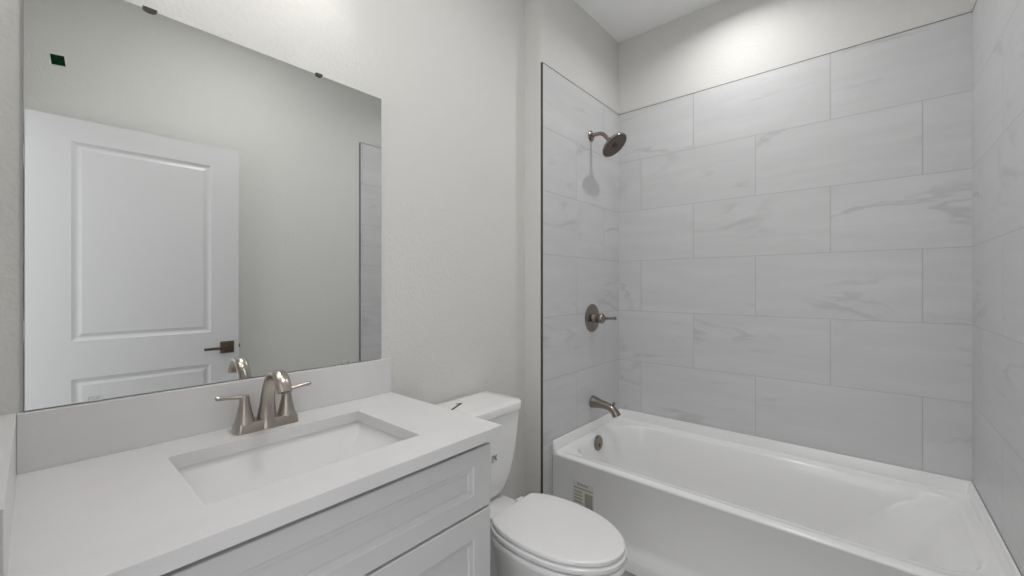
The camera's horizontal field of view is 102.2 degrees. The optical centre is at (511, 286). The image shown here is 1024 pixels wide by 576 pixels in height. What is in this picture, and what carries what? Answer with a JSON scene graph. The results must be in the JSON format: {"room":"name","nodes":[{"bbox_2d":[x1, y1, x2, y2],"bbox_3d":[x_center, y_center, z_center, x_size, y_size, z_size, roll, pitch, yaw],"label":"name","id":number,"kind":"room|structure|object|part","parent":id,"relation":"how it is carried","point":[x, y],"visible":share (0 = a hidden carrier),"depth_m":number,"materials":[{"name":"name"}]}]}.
{"room":"bathroom","nodes":[
{"label":"bathroom","id":0,"kind":"room"},
{"bbox_2d":[0,0,524,499],"bbox_3d":[-0.557,-0.163,1.436,0.115,2.766,1.766,0,0,41],"label":"wall","id":1,"kind":"structure","parent":0,"point":[448,76],"depth_m":1.60,"materials":[{"name":"white paint"}]},
{"bbox_2d":[23,0,380,410],"bbox_3d":[-0.725,-0.203,1.145,0.010,0.915,0.812,0,0,41],"label":"mirror","id":2,"kind":"object","parent":1,"relation":"attached to","point":[200,207],"visible":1,"depth_m":1.03,"materials":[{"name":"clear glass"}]},
{"bbox_2d":[48,52,65,66],"bbox_3d":[-0.959,-0.477,0.872,0.001,0.026,0.026,0,0,41],"label":"sticker","id":3,"kind":"object","parent":2,"relation":"attached to","point":[55,59],"visible":1,"depth_m":0.87,"materials":[{"name":"green"}]},
{"bbox_2d":[17,358,390,474],"bbox_3d":[-0.714,0.316,1.150,0.020,0.120,0.852,0,0,41],"label":"backsplash","id":4,"kind":"structure","parent":1,"relation":"attached to","point":[56,436],"depth_m":0.99,"materials":[{"name":"white stone"}]},
{"bbox_2d":[525,0,618,495],"bbox_3d":[0.368,-0.163,2.425,0.222,2.766,0.940,0,0,41],"label":"wall","id":5,"kind":"structure","parent":0,"point":[581,184],"depth_m":2.17,"materials":[{"name":"tile"}]},
{"bbox_2d":[541,62,542,493],"bbox_3d":[0.145,0.068,2.003,0.011,2.304,0.002,0,0,41],"label":"trim","id":6,"kind":"structure","parent":5,"relation":"attached to","point":[542,62],"depth_m":2.00,"materials":[{"name":"black metal"}]},
{"bbox_2d":[544,63,618,114],"bbox_3d":[0.410,-1.083,2.310,0.011,0.002,0.808,0,0,41],"label":"trim","id":7,"kind":"structure","parent":5,"relation":"attached to","point":[544,63],"depth_m":2.26,"materials":[{"name":"grey metal"}]},
{"bbox_2d":[585,304,615,331],"bbox_3d":[0.500,0.182,2.321,0.113,0.160,0.162,0,0,41],"label":"shower valve","id":8,"kind":"object","parent":5,"relation":"attached to","point":[593,318],"visible":1,"depth_m":2.32,"materials":[{"name":"silver metal"}]},
{"bbox_3d":[0.492,0.182,2.327,0.071,0.057,0.057,0,0,41],"label":"handle","id":9,"kind":"part","parent":8,"relation":"part of","materials":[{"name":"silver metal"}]},
{"bbox_3d":[0.549,0.182,2.334,0.085,0.021,0.016,0,0,-15],"label":"lever","id":10,"kind":"part","parent":8,"relation":"part of","materials":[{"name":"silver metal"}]},
{"bbox_2d":[589,395,620,417],"bbox_3d":[0.521,0.674,2.304,0.179,0.099,0.070,0,0,41],"label":"tub spout","id":11,"kind":"object","parent":5,"relation":"attached to","point":[594,402],"visible":1,"depth_m":2.29,"materials":[{"name":"silver metal"}]},
{"bbox_2d":[588,131,626,156],"bbox_3d":[0.528,-0.800,2.283,0.205,0.165,0.155,0,0,41],"label":"shower","id":12,"kind":"object","parent":5,"relation":"attached to","point":[614,144],"visible":1,"depth_m":2.26,"materials":[{"name":"silver metal"}]},
{"bbox_3d":[0.495,-0.830,2.307,0.118,0.070,0.021,0,0,41],"label":"arm","id":13,"kind":"part","parent":12,"relation":"part of","materials":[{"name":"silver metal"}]},
{"bbox_2d":[622,570,635,575],"bbox_3d":[0.021,1.270,0.776,1.852,0.100,3.891,0,0,41],"label":"floor","id":14,"kind":"structure","parent":0,"point":[626,573],"depth_m":1.75,"materials":[{"name":"tile"}]},
{"bbox_2d":[161,442,489,575],"bbox_3d":[-0.536,0.813,0.968,0.526,0.814,0.854,0,0,41],"label":"vanity cabinet","id":15,"kind":"object","parent":14,"relation":"on","point":[434,519],"visible":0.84,"depth_m":0.89,"materials":[{"name":"grey paint"}]},
{"bbox_2d":[0,358,501,575],"bbox_3d":[-0.520,0.331,0.968,0.550,0.150,0.874,0,0,41],"label":"countertop","id":16,"kind":"structure","parent":15,"relation":"on","point":[96,488],"depth_m":0.84,"materials":[{"name":"white stone"}]},
{"bbox_2d":[215,370,310,435],"bbox_3d":[-0.652,0.295,1.089,0.183,0.161,0.183,0,0,-10],"label":"faucet","id":17,"kind":"object","parent":16,"relation":"on","point":[245,422],"visible":1,"depth_m":1.08,"materials":[{"name":"silver metal"}]},
{"bbox_3d":[-0.709,0.283,1.048,0.021,0.018,0.075,0,0,41],"label":"lever","id":18,"kind":"part","parent":17,"relation":"part of","materials":[{"name":"silver metal"}]},
{"bbox_3d":[-0.692,0.319,1.069,0.049,0.075,0.049,0,0,41],"label":"handle","id":19,"kind":"part","parent":17,"relation":"part of","materials":[{"name":"silver metal"}]},
{"bbox_3d":[-0.659,0.363,1.107,0.053,0.026,0.153,0,0,41],"label":"plate","id":20,"kind":"part","parent":17,"relation":"part of","materials":[{"name":"silver metal"}]},
{"bbox_3d":[-0.618,0.294,1.072,0.165,0.160,0.057,0,0,41],"label":"spout","id":21,"kind":"part","parent":17,"relation":"part of","materials":[{"name":"silver metal"}]},
{"bbox_3d":[-0.625,0.319,1.145,0.049,0.075,0.049,0,0,41],"label":"handle","id":22,"kind":"part","parent":17,"relation":"part of","materials":[{"name":"silver metal"}]},
{"bbox_3d":[-0.607,0.283,1.165,0.021,0.018,0.075,0,0,41],"label":"lever","id":23,"kind":"part","parent":17,"relation":"part of","materials":[{"name":"silver metal"}]},
{"bbox_2d":[177,421,402,504],"bbox_3d":[-0.494,0.477,0.975,0.385,0.142,0.526,0,0,41],"label":"sink","id":24,"kind":"object","parent":16,"relation":"in","point":[225,477],"visible":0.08,"depth_m":1.07,"materials":[{"name":"white ceramic"}]},
{"bbox_3d":[-0.203,0.856,0.965,0.020,0.521,0.422,0,0,41],"label":"door","id":25,"kind":"part","parent":15,"relation":"part of","materials":[{"name":"grey paint"}]},
{"bbox_2d":[435,391,627,575],"bbox_3d":[0.047,0.841,1.459,0.744,0.758,0.360,0,0,41],"label":"toilet","id":26,"kind":"object","parent":14,"relation":"on","point":[534,534],"visible":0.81,"depth_m":1.36,"materials":[{"name":"white ceramic"}]},
{"bbox_3d":[-0.147,0.481,1.626,0.232,0.038,0.360,0,0,41],"label":"tank lid","id":27,"kind":"part","parent":26,"relation":"part of","materials":[{"name":"white ceramic"}]},
{"bbox_3d":[-0.150,0.667,1.629,0.214,0.333,0.351,0,0,41],"label":"tank","id":28,"kind":"part","parent":26,"relation":"part of","materials":[{"name":"white ceramic"}]},
{"bbox_3d":[0.162,0.816,1.360,0.439,0.022,0.329,0,0,41],"label":"seat","id":29,"kind":"part","parent":26,"relation":"part of","materials":[{"name":"white plastic"}]},
{"bbox_3d":[0.162,0.797,1.360,0.427,0.017,0.317,0,0,41],"label":"lid","id":30,"kind":"part","parent":26,"relation":"part of","materials":[{"name":"white plastic"}]},
{"bbox_2d":[552,408,1020,575],"bbox_3d":[0.992,0.995,1.826,1.504,0.449,0.779,0,0,41],"label":"bathtub","id":31,"kind":"object","parent":14,"relation":"on","point":[683,498],"visible":0.88,"depth_m":1.75,"materials":[{"name":"white ceramic"}]},
{"bbox_2d":[573,480,593,510],"bbox_3d":[0.334,0.999,1.945,0.116,0.142,0.001,0,0,42],"label":"label","id":32,"kind":"object","parent":31,"relation":"attached to","point":[583,494],"visible":0.84,"depth_m":1.94,"materials":[{"name":"white paper"}]},
{"bbox_3d":[0.480,0.869,2.288,0.018,0.082,0.082,0,0,41],"label":"overflow plate","id":33,"kind":"part","parent":31,"relation":"part of","materials":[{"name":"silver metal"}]},
{"bbox_2d":[575,0,720,42],"bbox_3d":[0.408,-1.596,1.224,1.852,0.100,2.706,0,0,41],"label":"ceiling","id":34,"kind":"structure","parent":0,"point":[623,20],"depth_m":2.33,"materials":[{"name":"white paint"}]},
{"bbox_2d":[618,0,975,480],"bbox_3d":[1.332,-0.163,2.131,1.640,2.766,0.125,0,0,41],"label":"wall","id":35,"kind":"structure","parent":0,"point":[795,240],"depth_m":1.98,"materials":[{"name":"tile"}]},
{"bbox_2d":[619,11,971,114],"bbox_3d":[1.250,-1.083,2.125,1.505,0.002,0.011,0,0,41],"label":"trim","id":36,"kind":"structure","parent":35,"relation":"attached to","point":[971,11],"depth_m":1.96,"materials":[{"name":"grey tile"}]},
{"bbox_2d":[972,0,1023,575],"bbox_3d":[1.556,0.069,1.321,0.010,2.302,0.808,0,0,41],"label":"wall","id":37,"kind":"structure","parent":0,"point":[997,25],"depth_m":1.29,"materials":[{"name":"tile"}]}
]}

